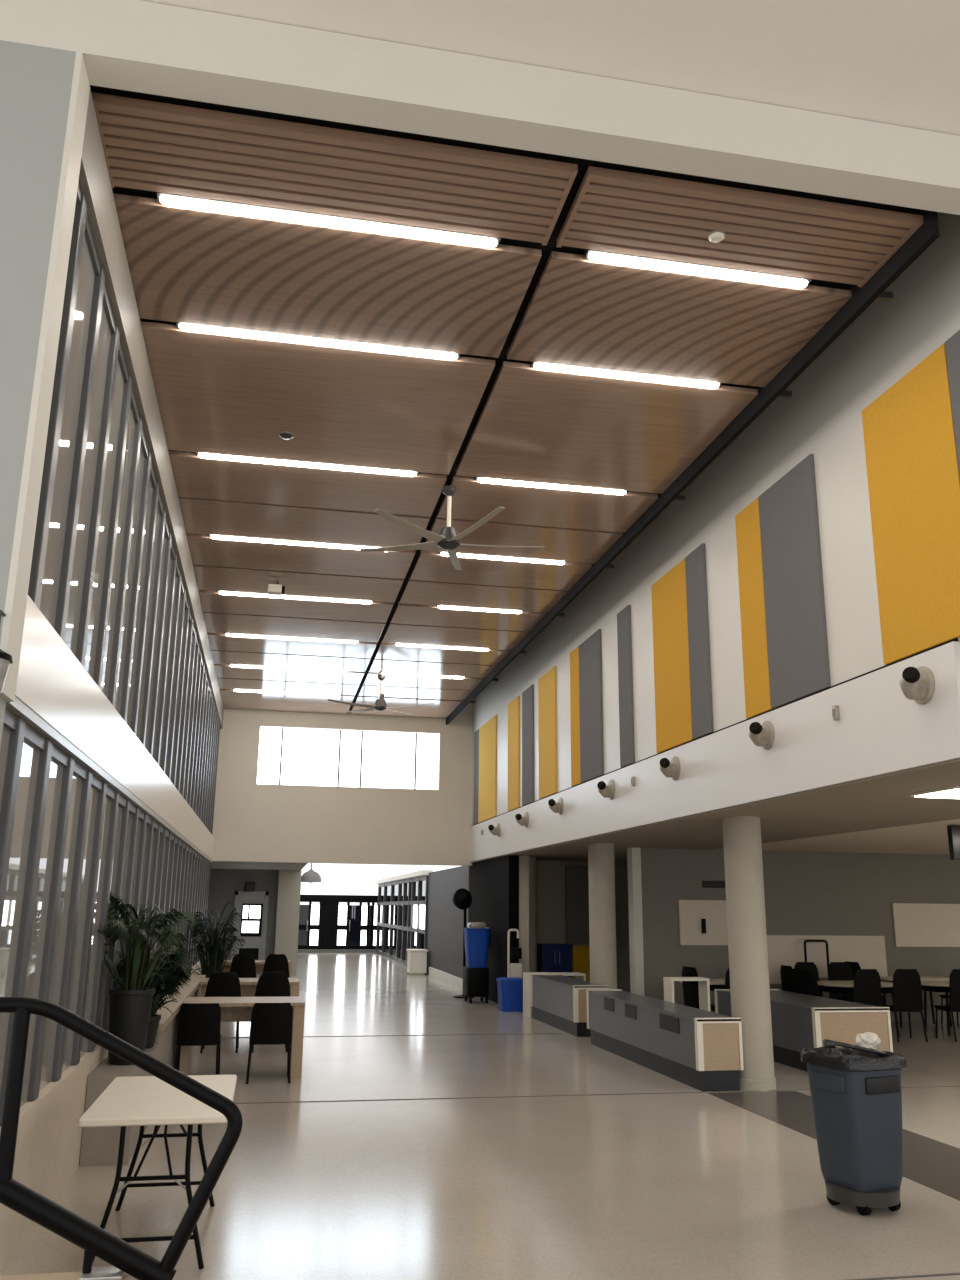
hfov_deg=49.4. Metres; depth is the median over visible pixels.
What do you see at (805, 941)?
cart
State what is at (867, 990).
chair
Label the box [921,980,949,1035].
dining table
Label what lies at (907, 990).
chair
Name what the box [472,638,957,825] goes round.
trim
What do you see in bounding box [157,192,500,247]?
linear light
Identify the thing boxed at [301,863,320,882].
dome pendant
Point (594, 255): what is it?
linear light
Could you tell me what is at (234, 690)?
linear light
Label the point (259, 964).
table
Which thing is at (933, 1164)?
trim
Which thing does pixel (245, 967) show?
chair
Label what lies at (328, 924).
door
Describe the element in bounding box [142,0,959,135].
ceiling
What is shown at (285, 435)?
ceiling sensor
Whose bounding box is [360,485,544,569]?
ceiling fan
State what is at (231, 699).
ceiling panel
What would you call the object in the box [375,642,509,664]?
ceiling panel
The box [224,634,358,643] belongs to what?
linear light
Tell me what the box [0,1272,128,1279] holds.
wall
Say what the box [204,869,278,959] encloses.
wall
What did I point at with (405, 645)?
linear light
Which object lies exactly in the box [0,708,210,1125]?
window
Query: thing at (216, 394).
ceiling panel
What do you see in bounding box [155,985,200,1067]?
wall
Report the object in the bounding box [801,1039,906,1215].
trash can
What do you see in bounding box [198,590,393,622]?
ceiling panel
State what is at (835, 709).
wall sensor
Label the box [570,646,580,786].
wall panel
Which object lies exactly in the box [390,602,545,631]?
ceiling panel
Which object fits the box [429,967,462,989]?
baseboard
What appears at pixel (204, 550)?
ceiling panel
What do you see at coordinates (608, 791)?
air nozzle
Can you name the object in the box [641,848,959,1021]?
wall
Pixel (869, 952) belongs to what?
board
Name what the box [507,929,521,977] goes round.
water dispenser
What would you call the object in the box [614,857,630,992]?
wall
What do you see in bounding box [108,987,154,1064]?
pot
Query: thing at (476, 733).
wall panel
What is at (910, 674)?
outlet
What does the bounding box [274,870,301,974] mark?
column
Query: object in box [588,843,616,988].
column
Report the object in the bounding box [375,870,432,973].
window
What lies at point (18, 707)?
trim
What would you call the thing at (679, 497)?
support arm
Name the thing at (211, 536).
linear light
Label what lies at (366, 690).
ceiling panel
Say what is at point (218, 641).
ceiling panel
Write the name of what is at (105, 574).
window
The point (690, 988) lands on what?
chair
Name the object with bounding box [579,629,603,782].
wall panel
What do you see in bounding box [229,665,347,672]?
linear light
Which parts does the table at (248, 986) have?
leg, panel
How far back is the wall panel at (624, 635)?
13.71 m
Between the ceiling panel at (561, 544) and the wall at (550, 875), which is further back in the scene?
the wall at (550, 875)
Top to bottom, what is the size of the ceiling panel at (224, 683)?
0.050 m
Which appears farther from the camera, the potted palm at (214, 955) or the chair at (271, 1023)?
the potted palm at (214, 955)
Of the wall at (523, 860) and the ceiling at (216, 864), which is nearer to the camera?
the wall at (523, 860)
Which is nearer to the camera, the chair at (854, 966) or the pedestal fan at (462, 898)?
the chair at (854, 966)
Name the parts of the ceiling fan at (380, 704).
blade, blade, blade, blade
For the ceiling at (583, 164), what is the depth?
6.54 m
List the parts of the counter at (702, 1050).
frame, vent panel, vent panel, vent panel, frame, panel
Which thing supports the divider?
on the floor
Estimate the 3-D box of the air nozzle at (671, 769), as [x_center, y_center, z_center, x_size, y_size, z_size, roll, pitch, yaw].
[2.103,1.436,11.758,0.247,0.270,0.341,3,-15,-11]
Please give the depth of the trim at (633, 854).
17.22 m
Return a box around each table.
[78,1075,236,1268]
[179,996,304,1078]
[200,978,299,996]
[221,960,290,975]
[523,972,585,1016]
[663,977,710,1011]
[680,979,724,990]
[817,981,899,1036]
[880,976,952,1027]
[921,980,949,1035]
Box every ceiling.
[91,85,921,710]
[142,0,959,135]
[210,861,307,869]
[300,863,459,895]
[471,758,959,862]
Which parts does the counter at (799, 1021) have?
frame, frame, panel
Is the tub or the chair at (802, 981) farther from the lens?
the tub
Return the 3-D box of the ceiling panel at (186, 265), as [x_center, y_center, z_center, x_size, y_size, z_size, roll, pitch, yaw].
[-1.075,-2.521,7.426,2.765,0.050,1.380,3,-15,-11]
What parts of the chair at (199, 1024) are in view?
leg, leg, backrest, leg, leg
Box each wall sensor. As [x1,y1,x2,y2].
[631,776,634,785]
[832,705,839,720]
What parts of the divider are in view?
frame, panel, frame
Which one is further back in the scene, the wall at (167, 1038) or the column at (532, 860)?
the column at (532, 860)
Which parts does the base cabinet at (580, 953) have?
door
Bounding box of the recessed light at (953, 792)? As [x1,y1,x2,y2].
[909,786,959,798]
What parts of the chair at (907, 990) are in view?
leg, seat, seat frame, backrest, leg, leg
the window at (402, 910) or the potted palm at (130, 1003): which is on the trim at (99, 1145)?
the potted palm at (130, 1003)
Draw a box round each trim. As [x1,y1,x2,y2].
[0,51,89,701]
[6,696,212,862]
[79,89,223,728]
[79,1043,158,1166]
[157,975,205,1030]
[221,1033,560,1037]
[235,1086,955,1103]
[297,949,375,952]
[446,210,939,724]
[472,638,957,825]
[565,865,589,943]
[627,848,644,995]
[708,1091,959,1200]
[846,1273,959,1279]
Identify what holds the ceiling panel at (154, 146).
attached to the ceiling at (583, 164)
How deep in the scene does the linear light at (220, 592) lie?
14.84 m
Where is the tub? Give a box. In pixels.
[464,928,489,967]
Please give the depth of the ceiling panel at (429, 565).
13.66 m
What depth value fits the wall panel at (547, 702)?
17.50 m
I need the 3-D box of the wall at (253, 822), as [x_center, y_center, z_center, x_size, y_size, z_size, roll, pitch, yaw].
[-2.999,3.088,23.689,6.500,3.880,0.300,3,-15,-11]
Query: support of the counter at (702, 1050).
on the floor
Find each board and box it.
[678,900,727,945]
[767,935,887,983]
[891,903,959,946]
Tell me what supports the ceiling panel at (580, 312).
attached to the ceiling at (583, 164)
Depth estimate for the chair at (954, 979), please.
15.19 m
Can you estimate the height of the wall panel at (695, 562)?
2.095 m
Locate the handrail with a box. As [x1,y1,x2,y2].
[0,997,242,1279]
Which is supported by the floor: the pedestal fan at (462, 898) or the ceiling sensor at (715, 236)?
the pedestal fan at (462, 898)
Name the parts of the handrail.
post, post, rail, plate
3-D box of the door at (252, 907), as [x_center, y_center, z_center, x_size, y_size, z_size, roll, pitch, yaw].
[-6.229,7.909,28.213,0.890,2.160,0.111,3,-15,-11]
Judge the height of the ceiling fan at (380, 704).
0.680 m
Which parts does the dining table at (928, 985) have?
leg, leg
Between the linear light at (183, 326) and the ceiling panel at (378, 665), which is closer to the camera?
the linear light at (183, 326)
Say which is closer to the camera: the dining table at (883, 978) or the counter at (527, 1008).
the dining table at (883, 978)
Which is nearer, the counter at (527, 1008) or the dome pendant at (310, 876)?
the counter at (527, 1008)
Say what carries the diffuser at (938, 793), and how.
attached to the recessed light at (953, 792)
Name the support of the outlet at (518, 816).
attached to the air nozzle at (523, 821)
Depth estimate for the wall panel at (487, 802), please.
22.21 m
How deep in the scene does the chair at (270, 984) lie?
13.38 m
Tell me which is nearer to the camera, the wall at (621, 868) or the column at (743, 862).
the column at (743, 862)
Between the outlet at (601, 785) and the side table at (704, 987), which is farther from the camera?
the outlet at (601, 785)
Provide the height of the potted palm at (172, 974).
0.957 m
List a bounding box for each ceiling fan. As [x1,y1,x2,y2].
[327,675,433,713]
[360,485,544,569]
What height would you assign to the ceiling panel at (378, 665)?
0.050 m
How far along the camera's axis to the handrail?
3.13 m
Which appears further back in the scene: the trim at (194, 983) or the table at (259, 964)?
the table at (259, 964)
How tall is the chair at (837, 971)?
1.002 m
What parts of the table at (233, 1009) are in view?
leg, panel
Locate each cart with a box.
[463,922,489,1002]
[804,940,829,997]
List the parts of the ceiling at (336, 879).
frame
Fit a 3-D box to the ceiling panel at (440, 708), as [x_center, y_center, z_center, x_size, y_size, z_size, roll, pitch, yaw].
[-1.674,1.484,23.075,2.215,0.050,2.120,3,-15,-11]
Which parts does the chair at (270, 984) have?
backrest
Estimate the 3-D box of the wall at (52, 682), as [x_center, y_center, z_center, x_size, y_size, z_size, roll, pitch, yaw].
[-4.143,2.256,13.647,0.420,0.480,18.750,3,-15,-11]
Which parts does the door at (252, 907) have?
panel, pane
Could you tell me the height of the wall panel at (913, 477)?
2.095 m
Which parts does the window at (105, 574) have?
frame rail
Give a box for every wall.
[0,0,959,747]
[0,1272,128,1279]
[15,595,214,860]
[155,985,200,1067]
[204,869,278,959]
[212,700,472,865]
[426,212,959,1002]
[519,855,528,977]
[536,860,587,949]
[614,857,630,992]
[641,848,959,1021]
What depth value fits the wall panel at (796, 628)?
9.34 m
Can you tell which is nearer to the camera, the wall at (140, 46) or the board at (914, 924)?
the wall at (140, 46)
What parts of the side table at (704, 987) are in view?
leg, leg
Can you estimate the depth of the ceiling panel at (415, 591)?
14.71 m
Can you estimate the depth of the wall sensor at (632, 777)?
13.12 m
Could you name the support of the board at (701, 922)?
attached to the wall at (806, 893)
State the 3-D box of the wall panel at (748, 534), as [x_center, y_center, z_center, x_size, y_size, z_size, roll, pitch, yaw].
[2.660,-0.314,10.156,0.035,2.095,0.520,3,-15,-11]
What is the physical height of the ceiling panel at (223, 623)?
0.050 m
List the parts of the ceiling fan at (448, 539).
blade, blade, blade, blade, blade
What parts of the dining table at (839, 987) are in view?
leg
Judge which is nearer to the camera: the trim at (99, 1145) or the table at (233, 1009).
the trim at (99, 1145)
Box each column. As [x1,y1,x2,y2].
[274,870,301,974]
[529,857,536,971]
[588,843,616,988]
[722,816,775,1090]
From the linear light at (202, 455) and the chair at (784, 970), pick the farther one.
the chair at (784, 970)
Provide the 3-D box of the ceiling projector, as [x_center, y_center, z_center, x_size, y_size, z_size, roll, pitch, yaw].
[-2.752,-0.707,14.133,0.225,0.170,0.180,3,-15,-11]
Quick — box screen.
[947,825,959,859]
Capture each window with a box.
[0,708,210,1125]
[28,182,219,833]
[257,727,438,789]
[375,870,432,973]
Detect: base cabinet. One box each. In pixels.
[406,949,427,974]
[537,944,571,976]
[571,944,589,981]
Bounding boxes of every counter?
[586,989,743,1091]
[714,989,892,1071]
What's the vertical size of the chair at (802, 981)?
1.002 m
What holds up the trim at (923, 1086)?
in the floor
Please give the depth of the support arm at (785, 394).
8.84 m
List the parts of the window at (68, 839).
frame rail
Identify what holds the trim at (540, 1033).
in the floor
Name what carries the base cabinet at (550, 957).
on the floor
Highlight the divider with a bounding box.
[531,974,608,1036]
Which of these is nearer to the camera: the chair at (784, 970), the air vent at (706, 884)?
the chair at (784, 970)
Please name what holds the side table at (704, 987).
on the floor
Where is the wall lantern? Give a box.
[0,610,12,693]
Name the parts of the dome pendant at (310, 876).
lamp shade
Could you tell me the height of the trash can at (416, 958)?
0.660 m
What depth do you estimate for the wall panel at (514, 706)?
19.88 m
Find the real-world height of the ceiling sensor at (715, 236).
0.035 m
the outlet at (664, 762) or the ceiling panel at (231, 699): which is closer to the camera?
the outlet at (664, 762)
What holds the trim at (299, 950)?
on the floor
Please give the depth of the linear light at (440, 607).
15.34 m
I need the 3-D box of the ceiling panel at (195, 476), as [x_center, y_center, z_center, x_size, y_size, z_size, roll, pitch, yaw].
[-1.802,-1.619,10.977,2.765,0.050,1.090,3,-15,-11]
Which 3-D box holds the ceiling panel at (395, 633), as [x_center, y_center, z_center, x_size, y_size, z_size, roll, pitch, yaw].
[-0.430,-0.059,17.005,2.215,0.050,1.210,3,-15,-11]
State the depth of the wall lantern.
4.43 m
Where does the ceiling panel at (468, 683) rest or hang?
attached to the ceiling at (583, 164)
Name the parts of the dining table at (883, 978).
leg, leg, leg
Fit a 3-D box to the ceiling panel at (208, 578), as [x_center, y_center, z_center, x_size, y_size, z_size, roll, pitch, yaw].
[-2.486,-0.772,14.309,2.765,0.050,1.080,3,-15,-11]
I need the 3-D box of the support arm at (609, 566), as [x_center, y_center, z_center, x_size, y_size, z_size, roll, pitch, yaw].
[1.605,-0.941,13.360,0.225,0.050,0.040,3,-15,-11]
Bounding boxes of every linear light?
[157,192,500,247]
[177,322,459,359]
[196,452,418,476]
[209,535,378,549]
[218,591,372,603]
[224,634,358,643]
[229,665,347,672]
[234,690,338,695]
[381,673,464,678]
[395,644,488,650]
[436,605,522,613]
[439,552,565,564]
[475,477,626,494]
[531,362,721,388]
[584,249,811,287]
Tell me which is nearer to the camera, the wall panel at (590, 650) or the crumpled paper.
the crumpled paper
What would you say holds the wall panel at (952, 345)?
attached to the wall at (822, 417)
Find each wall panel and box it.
[473,729,478,824]
[478,715,496,822]
[508,696,519,810]
[522,684,533,805]
[538,666,556,798]
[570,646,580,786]
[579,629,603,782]
[617,605,634,766]
[651,558,693,752]
[685,543,713,738]
[735,497,770,718]
[758,454,830,708]
[862,343,959,664]
[945,330,959,476]
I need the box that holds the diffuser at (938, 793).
[915,789,959,798]
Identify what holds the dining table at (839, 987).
on the floor
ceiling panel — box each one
[91,92,577,245]
[113,193,541,357]
[141,321,494,474]
[168,450,446,516]
[178,497,429,547]
[186,533,414,578]
[193,565,403,602]
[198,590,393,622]
[203,612,384,641]
[208,633,376,657]
[211,650,369,671]
[214,664,364,684]
[217,677,358,694]
[220,689,354,713]
[350,694,461,718]
[359,684,471,700]
[363,671,482,689]
[369,657,495,677]
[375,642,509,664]
[382,621,528,649]
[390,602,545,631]
[399,578,567,612]
[410,550,591,590]
[422,516,622,563]
[437,476,657,532]
[456,361,757,493]
[507,251,851,386]
[556,166,923,287]
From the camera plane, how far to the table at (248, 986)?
14.50 m
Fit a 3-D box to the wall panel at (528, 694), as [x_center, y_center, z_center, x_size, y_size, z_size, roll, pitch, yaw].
[0.869,1.908,18.896,0.035,2.095,0.790,3,-15,-11]
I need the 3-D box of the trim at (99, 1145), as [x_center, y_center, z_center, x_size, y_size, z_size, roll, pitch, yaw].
[-2.841,3.654,8.330,0.325,0.600,1.810,3,-15,-11]
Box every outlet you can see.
[515,814,521,819]
[548,799,555,805]
[597,781,605,789]
[660,758,669,767]
[749,722,761,734]
[902,667,919,682]
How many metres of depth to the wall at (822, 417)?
10.37 m
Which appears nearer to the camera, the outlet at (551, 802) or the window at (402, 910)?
the outlet at (551, 802)
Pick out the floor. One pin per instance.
(627, 1186)
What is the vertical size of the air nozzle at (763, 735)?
0.270 m
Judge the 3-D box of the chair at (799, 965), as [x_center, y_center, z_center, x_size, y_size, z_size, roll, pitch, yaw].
[5.290,5.642,16.554,0.460,1.002,0.503,3,-15,-11]
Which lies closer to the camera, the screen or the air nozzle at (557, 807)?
the screen
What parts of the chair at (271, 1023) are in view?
leg, backrest, leg, leg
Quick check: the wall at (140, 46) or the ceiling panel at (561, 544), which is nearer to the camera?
the wall at (140, 46)
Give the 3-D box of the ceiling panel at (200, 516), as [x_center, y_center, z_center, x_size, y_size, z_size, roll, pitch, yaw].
[-2.028,-1.340,12.075,2.765,0.050,1.100,3,-15,-11]
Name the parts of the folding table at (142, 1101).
leg, leg, leg, leg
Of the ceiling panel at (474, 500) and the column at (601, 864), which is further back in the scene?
the column at (601, 864)
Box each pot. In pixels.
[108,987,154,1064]
[145,1014,160,1048]
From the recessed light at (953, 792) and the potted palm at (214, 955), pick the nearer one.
the recessed light at (953, 792)
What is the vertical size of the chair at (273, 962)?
0.972 m
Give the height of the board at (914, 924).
0.730 m
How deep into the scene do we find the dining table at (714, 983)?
15.76 m
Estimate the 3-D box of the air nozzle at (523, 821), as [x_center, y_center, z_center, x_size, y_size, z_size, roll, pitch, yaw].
[0.722,3.178,18.491,0.247,0.270,0.341,3,-15,-11]
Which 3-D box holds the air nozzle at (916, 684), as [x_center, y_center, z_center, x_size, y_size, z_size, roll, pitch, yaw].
[3.015,0.305,7.309,0.247,0.270,0.341,3,-15,-11]
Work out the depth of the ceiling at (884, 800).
12.28 m
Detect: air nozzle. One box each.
[488,823,499,836]
[515,812,528,826]
[548,797,562,814]
[597,780,614,799]
[660,756,679,779]
[749,721,774,749]
[899,666,934,704]
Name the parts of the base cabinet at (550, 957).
door, door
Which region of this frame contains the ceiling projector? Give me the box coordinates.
[268,582,284,595]
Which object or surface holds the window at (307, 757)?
in the wall at (253, 822)
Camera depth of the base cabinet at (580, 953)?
21.58 m
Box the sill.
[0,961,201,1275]
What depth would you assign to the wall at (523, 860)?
19.86 m
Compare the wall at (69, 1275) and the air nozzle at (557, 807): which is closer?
the wall at (69, 1275)
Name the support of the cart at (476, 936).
on the floor
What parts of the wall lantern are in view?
stem, lamp shade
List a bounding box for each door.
[231,891,268,974]
[298,895,377,948]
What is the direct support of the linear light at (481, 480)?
attached to the ceiling at (583, 164)
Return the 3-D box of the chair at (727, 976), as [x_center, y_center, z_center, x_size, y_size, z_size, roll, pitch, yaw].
[3.747,5.326,15.385,0.460,1.002,0.503,3,-15,-11]
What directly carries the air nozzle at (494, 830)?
attached to the wall at (822, 417)
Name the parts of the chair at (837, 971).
seat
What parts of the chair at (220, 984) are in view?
backrest, leg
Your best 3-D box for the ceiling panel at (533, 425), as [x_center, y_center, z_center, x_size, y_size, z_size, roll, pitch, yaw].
[1.058,-1.904,9.748,2.215,0.050,2.260,3,-15,-11]
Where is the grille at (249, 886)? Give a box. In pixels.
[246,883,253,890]
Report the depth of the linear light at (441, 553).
13.09 m
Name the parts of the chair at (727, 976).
backrest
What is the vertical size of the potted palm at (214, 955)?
1.841 m
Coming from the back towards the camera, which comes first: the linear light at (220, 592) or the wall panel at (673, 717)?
the linear light at (220, 592)
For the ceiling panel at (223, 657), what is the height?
0.050 m
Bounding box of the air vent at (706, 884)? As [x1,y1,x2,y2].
[702,881,725,887]
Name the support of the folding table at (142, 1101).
on the floor
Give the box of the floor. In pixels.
[1,953,959,1279]
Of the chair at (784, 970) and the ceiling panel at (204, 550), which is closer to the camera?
the ceiling panel at (204, 550)
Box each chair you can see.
[174,1003,221,1074]
[200,972,240,1053]
[230,954,256,977]
[246,1003,291,1083]
[251,972,290,1052]
[262,954,289,977]
[682,966,714,1010]
[714,968,729,1004]
[780,965,791,991]
[788,969,819,996]
[794,962,819,994]
[828,962,853,1001]
[845,961,884,1004]
[853,969,882,1006]
[883,969,927,1041]
[934,969,959,1041]
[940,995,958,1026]
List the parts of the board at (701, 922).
handle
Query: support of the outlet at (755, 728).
attached to the air nozzle at (763, 735)
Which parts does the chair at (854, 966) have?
backrest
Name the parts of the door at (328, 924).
pane, pane, pane, pane, pane, pane, pane, pane, pane, pane, pane, pane, pane, pane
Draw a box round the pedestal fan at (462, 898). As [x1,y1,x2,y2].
[452,888,474,997]
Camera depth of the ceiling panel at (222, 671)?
19.88 m
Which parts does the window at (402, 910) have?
pane, pane, pane, pane, pane, pane, pane, pane, pane, pane, pane, pane, pane, pane, pane, pane, pane, pane, pane, pane, pane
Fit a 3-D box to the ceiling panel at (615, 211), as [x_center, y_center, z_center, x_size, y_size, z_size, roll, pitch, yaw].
[1.665,-2.654,6.786,2.215,0.054,0.730,3,-15,-11]
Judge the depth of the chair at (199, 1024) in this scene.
10.88 m
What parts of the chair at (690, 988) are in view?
backrest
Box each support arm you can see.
[605,564,613,568]
[673,495,684,500]
[778,390,791,398]
[876,291,892,301]
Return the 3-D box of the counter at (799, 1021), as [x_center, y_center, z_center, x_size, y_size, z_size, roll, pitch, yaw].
[4.004,4.919,13.246,0.944,0.730,2.800,3,-15,-11]
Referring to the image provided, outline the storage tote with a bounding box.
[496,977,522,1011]
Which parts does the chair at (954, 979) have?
leg, seat, leg, backrest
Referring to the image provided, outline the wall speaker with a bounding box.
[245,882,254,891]
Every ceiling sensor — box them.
[278,431,293,439]
[707,230,725,242]
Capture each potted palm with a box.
[98,891,196,1064]
[113,939,191,1048]
[187,901,245,977]
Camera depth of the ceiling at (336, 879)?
43.01 m
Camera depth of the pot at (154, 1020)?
9.00 m
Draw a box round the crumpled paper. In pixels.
[856,1032,880,1048]
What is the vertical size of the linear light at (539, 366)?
0.114 m

